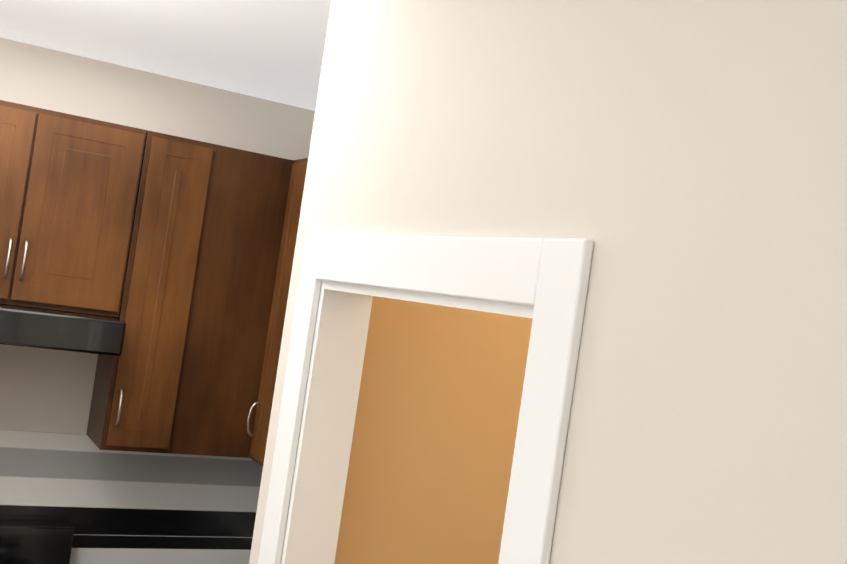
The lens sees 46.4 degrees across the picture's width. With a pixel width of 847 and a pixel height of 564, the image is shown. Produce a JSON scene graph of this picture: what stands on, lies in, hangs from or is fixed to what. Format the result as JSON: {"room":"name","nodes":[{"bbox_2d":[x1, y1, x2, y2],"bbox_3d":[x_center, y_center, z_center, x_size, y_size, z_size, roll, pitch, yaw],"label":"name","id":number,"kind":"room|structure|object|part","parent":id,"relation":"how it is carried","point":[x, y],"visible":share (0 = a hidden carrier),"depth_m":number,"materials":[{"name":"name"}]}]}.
{"room":"kitchen","nodes":[
{"label":"kitchen","id":0,"kind":"room"},
{"bbox_2d":[0,37,314,434],"bbox_3d":[-1.863,0.502,3.501,3.210,2.830,0.120,9,-1,-28],"label":"wall","id":1,"kind":"structure","parent":0,"point":[46,390],"depth_m":3.72,"materials":[{"name":"beige paint"}]},
{"bbox_2d":[0,304,125,355],"bbox_3d":[-1.435,0.132,3.364,0.730,0.118,0.475,9,-1,-28],"label":"range hood","id":2,"kind":"object","parent":1,"relation":"attached to","point":[25,326],"visible":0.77,"depth_m":3.24,"materials":[{"name":"black metal"}]},
{"bbox_2d":[0,100,143,317],"bbox_3d":[-1.416,-0.263,3.445,0.738,0.670,0.316,9,-1,-28],"label":"upper cabinet","id":3,"kind":"object","parent":1,"relation":"attached to","point":[68,181],"depth_m":3.37,"materials":[{"name":"brown wood"}]},
{"bbox_3d":[-1.500,-0.280,3.231,0.350,0.630,0.020,9,-1,-28],"label":"door","id":4,"kind":"part","parent":3,"relation":"part of","materials":[{"name":"brown wood"}]},
{"bbox_3d":[-1.185,-0.231,3.399,0.350,0.630,0.020,9,-1,-28],"label":"door","id":5,"kind":"part","parent":3,"relation":"part of","materials":[{"name":"brown wood"}]},
{"bbox_2d":[0,429,262,563],"bbox_3d":[-1.511,0.801,3.627,2.153,0.512,0.008,9,-1,-28],"label":"backsplash","id":6,"kind":"structure","parent":1,"relation":"attached to","point":[120,507],"depth_m":3.81,"materials":[{"name":"white tile"}]},
{"bbox_2d":[86,130,219,453],"bbox_3d":[-1.018,0.036,3.667,0.237,1.140,0.320,9,-1,-28],"label":"upper cabinet","id":7,"kind":"object","parent":1,"relation":"attached to","point":[175,254],"depth_m":3.53,"materials":[{"name":"brown wood"}]},
{"bbox_3d":[-0.943,0.044,3.541,0.220,1.100,0.020,9,-1,-28],"label":"door","id":8,"kind":"part","parent":7,"relation":"part of","materials":[{"name":"brown wood"}]},
{"bbox_2d":[172,145,287,457],"bbox_3d":[-0.777,0.073,3.796,0.315,1.140,0.320,9,-1,-28],"label":"upper cabinet","id":9,"kind":"object","parent":1,"relation":"attached to","point":[248,190],"depth_m":3.67,"materials":[{"name":"brown wood"}]},
{"bbox_2d":[244,158,307,466],"bbox_3d":[-0.352,0.130,3.614,0.315,1.140,0.422,9,-1,-28],"label":"upper cabinet","id":10,"kind":"object","parent":1,"relation":"attached to","point":[294,179],"depth_m":3.64,"materials":[{"name":"brown wood"}]},
{"bbox_3d":[-0.480,0.111,3.542,0.020,1.100,0.349,9,-1,-28],"label":"door","id":11,"kind":"part","parent":10,"relation":"part of","materials":[{"name":"brown wood"}]},
{"bbox_2d":[0,0,330,110],"bbox_3d":[-0.947,-0.912,0.491,9.000,0.100,10.200,9,-1,-28],"label":"ceiling","id":12,"kind":"structure","parent":0,"point":[272,50],"depth_m":3.18,"materials":[{"name":"white paint"}]},
{"bbox_2d":[334,296,532,563],"bbox_3d":[0.740,0.862,2.839,2.279,2.830,0.007,9,-1,-28],"label":"wall","id":13,"kind":"structure","parent":0,"point":[434,437],"depth_m":2.43,"materials":[{"name":"orange paint"}]},
{"bbox_2d":[249,0,846,563],"bbox_3d":[0.419,0.773,0.893,0.120,2.830,3.382,9,-1,-28],"label":"wall","id":14,"kind":"structure","parent":0,"point":[702,203],"depth_m":1.24,"materials":[{"name":"beige paint"}]},
{"bbox_2d":[258,235,593,563],"bbox_3d":[-0.124,1.023,1.819,0.138,2.220,1.060,9,-1,-28],"label":"door frame","id":15,"kind":"structure","parent":14,"relation":"attached to","point":[545,409],"depth_m":1.82,"materials":[{"name":"white wood"}]},
{"bbox_3d":[0.026,0.034,1.845,0.120,0.018,0.824,9,-1,-28],"label":"top bathroom door jamb","id":16,"kind":"part","parent":15,"relation":"part of","materials":[{"name":"white wood"}]},
{"bbox_3d":[-0.026,-0.034,1.814,0.018,0.100,0.860,9,-1,-28],"label":"top bathroom door casing","id":17,"kind":"part","parent":15,"relation":"part of","materials":[{"name":"white wood"}]},
{"bbox_3d":[-1.360,1.962,0.429,9.000,0.050,10.200,9,-1,-28],"label":"floor","id":18,"kind":"structure","parent":0,"visible":0},
{"bbox_2d":[0,521,74,563],"bbox_3d":[-1.568,1.412,3.220,0.754,1.100,0.706,9,-1,-28],"label":"stove","id":19,"kind":"object","parent":18,"relation":"on","point":[31,542],"visible":1,"depth_m":3.59,"materials":[{"name":"black metal"}]}
]}

